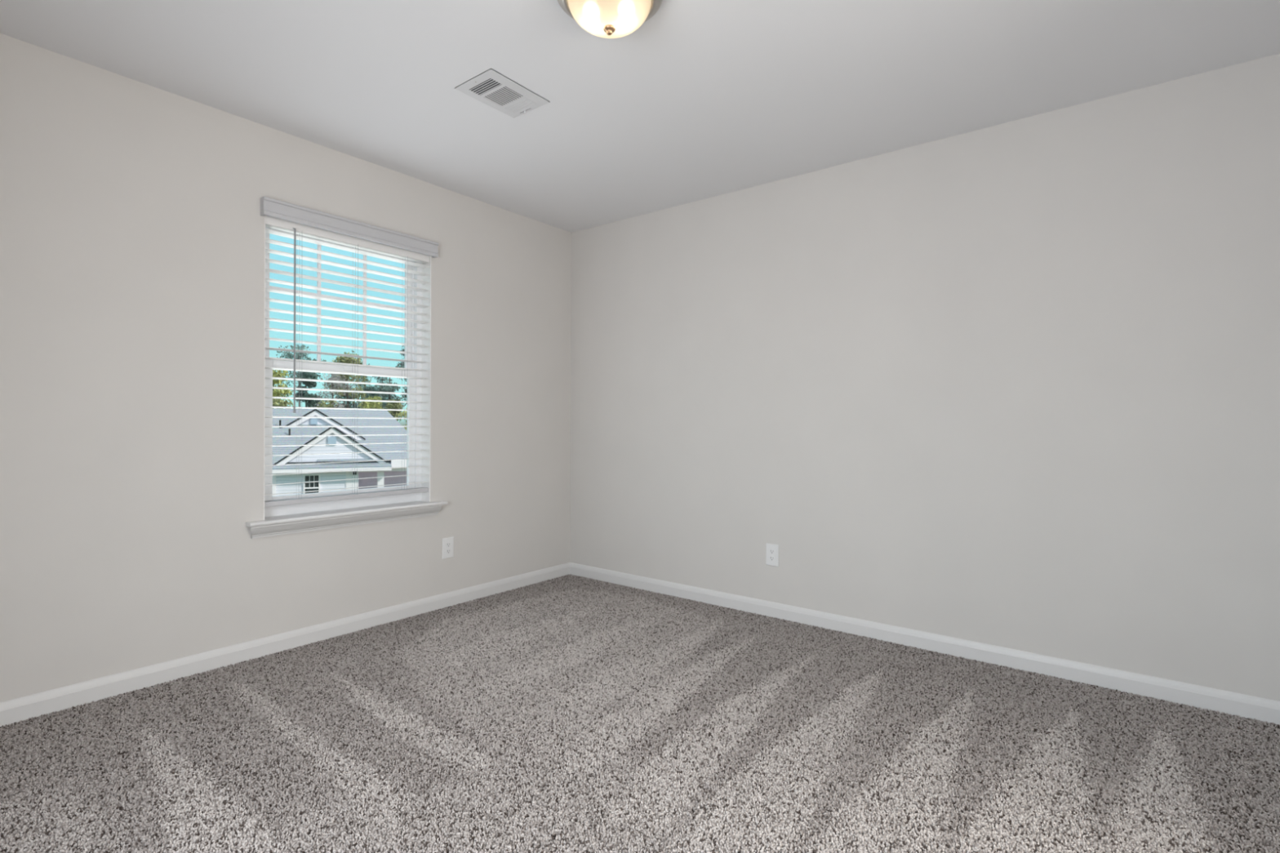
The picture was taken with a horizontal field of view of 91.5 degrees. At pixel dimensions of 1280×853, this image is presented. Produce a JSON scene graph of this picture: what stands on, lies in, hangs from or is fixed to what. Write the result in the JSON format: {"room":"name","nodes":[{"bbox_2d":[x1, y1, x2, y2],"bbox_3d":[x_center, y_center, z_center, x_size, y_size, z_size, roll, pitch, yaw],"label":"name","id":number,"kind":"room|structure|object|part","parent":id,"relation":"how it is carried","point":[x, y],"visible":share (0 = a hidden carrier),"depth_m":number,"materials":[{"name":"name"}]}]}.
{"room":"empty bedroom","nodes":[
{"label":"empty bedroom","id":0,"kind":"room"},
{"bbox_2d":[0,33,571,702],"bbox_3d":[-1.699,-0.153,3.067,0.170,2.470,4.040,1,0,38],"label":"wall","id":1,"kind":"structure","parent":0,"point":[132,225],"depth_m":2.65,"materials":[{"name":"paint"}]},
{"bbox_2d":[0,562,569,726],"bbox_3d":[-1.633,1.021,3.017,0.014,0.088,3.700,1,0,38],"label":"baseboard","id":2,"kind":"structure","parent":1,"relation":"attached to","point":[15,710],"depth_m":2.79,"materials":[{"name":"white paint"}]},
{"bbox_2d":[245,215,448,538],"bbox_3d":[-1.509,-0.250,3.261,0.220,1.519,1.030,1,0,38],"label":"window","id":3,"kind":"structure","parent":1,"relation":"in","point":[283,523],"depth_m":3.38,"materials":[{"name":"white plastic"}]},
{"bbox_3d":[-1.577,-0.629,3.312,0.024,0.691,0.805,1,0,38],"label":"sash","id":4,"kind":"part","parent":3,"relation":"part of","materials":[{"name":"white plastic"}]},
{"bbox_3d":[-1.556,0.032,3.296,0.026,0.705,0.805,1,0,38],"label":"sash","id":5,"kind":"part","parent":3,"relation":"part of","materials":[{"name":"white plastic"}]},
{"bbox_3d":[-1.566,-0.289,3.304,0.077,1.442,0.877,1,0,38],"label":"frame","id":6,"kind":"part","parent":3,"relation":"part of","materials":[{"name":"white plastic"}]},
{"bbox_3d":[-1.483,0.442,3.241,0.143,0.018,1.030,1,0,38],"label":"sill","id":7,"kind":"part","parent":3,"relation":"part of","materials":[{"name":"white paint"}]},
{"bbox_2d":[260,196,439,506],"bbox_3d":[-1.473,-0.336,3.230,0.110,1.422,0.912,1,0,38],"label":"window blind","id":8,"kind":"object","parent":3,"relation":"attached to","point":[282,215],"visible":0.93,"depth_m":3.18,"materials":[{"name":"white plastic"}]},
{"bbox_3d":[-1.659,-0.292,3.037,0.002,1.310,0.001,0,0,-37],"label":"lift cord","id":9,"kind":"part","parent":8,"relation":"part of","materials":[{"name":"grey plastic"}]},
{"bbox_3d":[-1.659,-0.295,3.037,0.054,1.305,0.001,1,0,38],"label":"ladder cord","id":10,"kind":"part","parent":8,"relation":"part of","materials":[{"name":"white fabric"}]},
{"bbox_3d":[-1.498,0.363,3.253,0.051,0.024,0.864,1,0,38],"label":"rail","id":11,"kind":"part","parent":8,"relation":"part of","materials":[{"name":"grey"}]},
{"bbox_3d":[-1.491,-0.963,3.246,0.052,0.048,0.864,1,0,38],"label":"head rail","id":12,"kind":"part","parent":8,"relation":"part of","materials":[{"name":"white plastic"}]},
{"bbox_3d":[-1.488,-0.292,3.258,0.002,1.310,0.001,0,0,-37],"label":"lift cord","id":13,"kind":"part","parent":8,"relation":"part of","materials":[{"name":"white fabric"}]},
{"bbox_3d":[-1.488,-0.295,3.258,0.054,1.305,0.001,1,0,38],"label":"ladder cord","id":14,"kind":"part","parent":8,"relation":"part of","materials":[{"name":"white fabric"}]},
{"bbox_3d":[-1.314,-0.293,3.482,0.002,1.310,0.001,0,0,-37],"label":"lift cord","id":15,"kind":"part","parent":8,"relation":"part of","materials":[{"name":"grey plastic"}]},
{"bbox_3d":[-1.313,-0.295,3.482,0.054,1.305,0.001,1,0,38],"label":"ladder cord","id":16,"kind":"part","parent":8,"relation":"part of","materials":[{"name":"white fabric"}]},
{"bbox_2d":[442,536,453,559],"bbox_3d":[-1.128,0.714,3.667,0.009,0.122,0.077,1,0,38],"label":"wall outlet","id":17,"kind":"object","parent":1,"relation":"attached to","point":[447,543],"visible":1,"depth_m":3.66,"materials":[{"name":"white plastic"}]},
{"bbox_2d":[445,548,450,553],"bbox_3d":[-1.127,0.733,3.666,0.004,0.028,0.034,1,0,38],"label":"receptacle","id":18,"kind":"object","parent":17,"relation":"attached to","point":[447,550],"depth_m":3.66,"materials":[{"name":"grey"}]},
{"bbox_2d":[445,542,450,546],"bbox_3d":[-1.126,0.694,3.666,0.004,0.028,0.034,1,0,38],"label":"receptacle","id":19,"kind":"object","parent":17,"relation":"attached to","point":[447,544],"depth_m":3.66,"materials":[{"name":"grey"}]},
{"bbox_2d":[0,595,1278,852],"bbox_3d":[-0.139,1.123,1.856,4.140,0.088,4.040,1,0,38],"label":"floor","id":20,"kind":"structure","parent":0,"point":[635,596],"depth_m":1.80,"materials":[{"name":"grey carpet"}]},
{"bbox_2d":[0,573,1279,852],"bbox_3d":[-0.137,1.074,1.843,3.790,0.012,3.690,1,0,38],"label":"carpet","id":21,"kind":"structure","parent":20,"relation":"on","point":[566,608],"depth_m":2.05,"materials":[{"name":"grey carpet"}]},
{"bbox_2d":[0,0,1279,232],"bbox_3d":[-0.124,-1.432,1.843,4.140,0.120,4.040,1,0,38],"label":"ceiling","id":22,"kind":"structure","parent":0,"point":[705,99],"depth_m":2.40,"materials":[{"name":"white paint"}]},
{"bbox_2d":[454,68,549,118],"bbox_3d":[-0.569,-1.372,2.594,0.230,0.014,0.312,1,0,38],"label":"ceiling vent","id":23,"kind":"object","parent":22,"relation":"in","point":[490,87],"visible":1,"depth_m":2.58,"materials":[{"name":"white metal"}]},
{"bbox_2d":[557,0,662,38],"bbox_3d":[-0.096,-1.298,1.950,0.338,0.148,0.338,1,0,38],"label":"ceiling lamp","id":24,"kind":"object","parent":22,"relation":"attached to","point":[605,19],"visible":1,"depth_m":1.93,"materials":[{"name":"white glass"}]},
{"bbox_2d":[569,53,1279,701],"bbox_3d":[1.123,-0.138,3.326,3.970,2.470,0.170,1,0,38],"label":"wall","id":25,"kind":"structure","parent":0,"point":[1014,384],"depth_m":2.87,"materials":[{"name":"paint"}]},
{"bbox_2d":[765,543,778,566],"bbox_3d":[0.744,0.722,3.508,0.077,0.122,0.009,1,0,38],"label":"wall outlet","id":26,"kind":"object","parent":25,"relation":"attached to","point":[771,550],"visible":1,"depth_m":3.50,"materials":[{"name":"white plastic"}]},
{"bbox_2d":[768,555,774,560],"bbox_3d":[0.742,0.741,3.506,0.034,0.028,0.004,1,0,38],"label":"receptacle","id":27,"kind":"object","parent":26,"relation":"attached to","point":[771,557],"depth_m":3.50,"materials":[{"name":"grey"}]},
{"bbox_2d":[768,548,774,554],"bbox_3d":[0.742,0.702,3.506,0.034,0.028,0.004,1,0,38],"label":"receptacle","id":28,"kind":"object","parent":26,"relation":"attached to","point":[771,551],"depth_m":3.50,"materials":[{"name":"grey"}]},
{"bbox_2d":[569,562,1279,724],"bbox_3d":[0.993,1.034,3.311,3.800,0.088,0.014,1,0,38],"label":"baseboard","id":29,"kind":"structure","parent":25,"relation":"attached to","point":[1264,709],"depth_m":2.86,"materials":[{"name":"white paint"}]},
{"label":"outside","id":30,"kind":"structure","parent":0,"visible":0},
{"bbox_3d":[-23.626,4.374,90.722,218.054,0.300,234.264,1,0,38],"label":"lawn","id":31,"kind":"structure","parent":30,"visible":0},
{"bbox_2d":[272,369,293,406],"bbox_3d":[-29.910,-0.247,51.089,4.126,9.492,4.014,1,0,38],"label":"leafy tree","id":32,"kind":"object","parent":31,"relation":"on","point":[276,393],"visible":0.12,"depth_m":50.68,"materials":[{"name":"green plant"}]},
{"bbox_2d":[272,398,297,408],"bbox_3d":[-26.061,1.222,45.227,3.125,6.654,2.587,1,0,38],"label":"bush","id":33,"kind":"object","parent":31,"relation":"on","point":[277,402],"visible":0.12,"depth_m":45.07,"materials":[{"name":"green plant"}]},
{"bbox_2d":[275,344,326,407],"bbox_3d":[-33.521,-1.845,61.575,5.987,12.535,5.114,1,0,38],"label":"pine tree","id":34,"kind":"object","parent":31,"relation":"on","point":[288,354],"visible":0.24,"depth_m":61.16,"materials":[{"name":"green plant"}]},
{"bbox_3d":[-33.498,-6.016,61.554,5.987,4.193,5.114,1,0,38],"label":"crown","id":35,"kind":"part","parent":34,"relation":"part of","materials":[{"name":"green plant"}]},
{"bbox_2d":[293,371,321,407],"bbox_3d":[-30.265,-0.337,56.900,2.991,9.604,2.709,1,0,38],"label":"tree","id":36,"kind":"object","parent":31,"relation":"on","point":[309,403],"visible":0.5,"depth_m":56.59,"materials":[{"name":"green plant"}]},
{"bbox_2d":[316,400,337,408],"bbox_3d":[-23.647,1.190,47.548,2.588,6.720,3.364,0,0,-2],"label":"bush","id":37,"kind":"object","parent":31,"relation":"on","point":[323,403],"visible":0.12,"depth_m":46.93,"materials":[{"name":"green plant"}]},
{"bbox_2d":[314,373,353,408],"bbox_3d":[-26.218,-0.134,52.779,3.193,9.287,4.439,1,0,38],"label":"bare tree","id":38,"kind":"object","parent":31,"relation":"on","point":[332,384],"visible":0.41,"depth_m":52.80,"materials":[{"name":"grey plant"}]},
{"bbox_2d":[272,408,406,516],"bbox_3d":[-19.125,1.742,37.215,16.600,5.570,14.770,0,0,-26],"label":"house","id":39,"kind":"structure","parent":31,"relation":"on","point":[277,431],"depth_m":32.01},
{"bbox_3d":[-16.306,3.120,30.998,0.600,1.370,0.020,0,0,-26],"label":"pane","id":40,"kind":"part","parent":39,"relation":"part of","materials":[{"name":"glass"}]},
{"bbox_2d":[305,475,318,488],"bbox_3d":[-16.294,2.761,30.976,0.600,0.650,0.025,0,0,-26],"label":"window","id":41,"kind":"structure","parent":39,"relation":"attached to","point":[308,478],"depth_m":30.98,"materials":[{"name":"white"}]},
{"bbox_2d":[311,418,317,424],"bbox_3d":[-17.353,-0.262,33.208,0.310,0.300,0.100,0,0,-26],"label":"gable vent","id":42,"kind":"object","parent":39,"relation":"attached to","point":[313,421],"depth_m":33.17,"materials":[{"name":"blue"}]},
{"bbox_2d":[328,436,336,444],"bbox_3d":[-15.482,0.718,31.353,0.380,0.380,0.080,0,0,-26],"label":"gable vent","id":43,"kind":"object","parent":39,"relation":"attached to","point":[331,440],"depth_m":31.32,"materials":[{"name":"blue"}]},
{"bbox_2d":[334,384,359,408],"bbox_3d":[-34.439,-0.353,74.512,4.211,9.403,3.596,0,0,-22],"label":"tree","id":44,"kind":"object","parent":31,"relation":"on","point":[350,403],"visible":0.14,"depth_m":73.97,"materials":[{"name":"green plant"}]},
{"bbox_2d":[324,351,371,408],"bbox_3d":[-30.326,-1.698,65.670,4.698,12.232,4.784,1,0,38],"label":"pine tree","id":45,"kind":"object","parent":31,"relation":"on","point":[344,359],"visible":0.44,"depth_m":65.03,"materials":[{"name":"green plant"}]},
{"bbox_2d":[354,364,370,408],"bbox_3d":[-35.400,-1.883,80.315,3.786,12.395,3.684,1,0,38],"label":"pine tree","id":46,"kind":"object","parent":31,"relation":"on","point":[360,380],"visible":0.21,"depth_m":80.28,"materials":[{"name":"green plant"}]},
{"bbox_2d":[357,395,383,408],"bbox_3d":[-22.817,0.949,52.068,2.530,7.163,2.962,1,0,38],"label":"bush","id":47,"kind":"object","parent":31,"relation":"on","point":[370,405],"visible":0.3,"depth_m":52.07,"materials":[{"name":"green plant"}]},
{"bbox_2d":[362,386,386,408],"bbox_3d":[-26.936,0.127,62.449,3.056,8.651,3.434,1,0,38],"label":"tree","id":48,"kind":"object","parent":31,"relation":"on","point":[370,388],"visible":0.19,"depth_m":62.56,"materials":[{"name":"green plant"}]},
{"bbox_2d":[372,376,395,417],"bbox_3d":[-30.510,-1.374,74.118,3.088,11.495,3.756,0,0,13],"label":"pine tree","id":49,"kind":"object","parent":31,"relation":"on","point":[382,379],"visible":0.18,"depth_m":73.70,"materials":[{"name":"green plant"}]},
{"bbox_2d":[378,377,405,421],"bbox_3d":[-26.064,-0.419,65.124,3.273,9.726,3.236,0,0,19],"label":"pine tree","id":50,"kind":"object","parent":31,"relation":"on","point":[391,388],"visible":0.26,"depth_m":64.98,"materials":[{"name":"green plant"}]},
{"bbox_2d":[385,399,403,420],"bbox_3d":[-22.525,0.988,56.863,2.107,7.037,1.926,1,0,38],"label":"bush","id":51,"kind":"object","parent":31,"relation":"on","point":[393,405],"visible":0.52,"depth_m":56.62,"materials":[{"name":"green plant"}]},
{"bbox_2d":[395,346,406,404],"bbox_3d":[-23.086,-1.922,62.290,2.885,12.799,3.082,1,0,38],"label":"pine tree","id":52,"kind":"object","parent":31,"relation":"on","point":[398,364],"visible":0.08,"depth_m":61.97,"materials":[{"name":"green plant"}]},
{"bbox_2d":[397,408,406,430],"bbox_3d":[-18.776,1.491,51.076,3.000,6.135,2.531,1,0,38],"label":"bush","id":53,"kind":"object","parent":31,"relation":"on","point":[406,409],"visible":0.06,"depth_m":50.84,"materials":[{"name":"green plant"}]}
]}

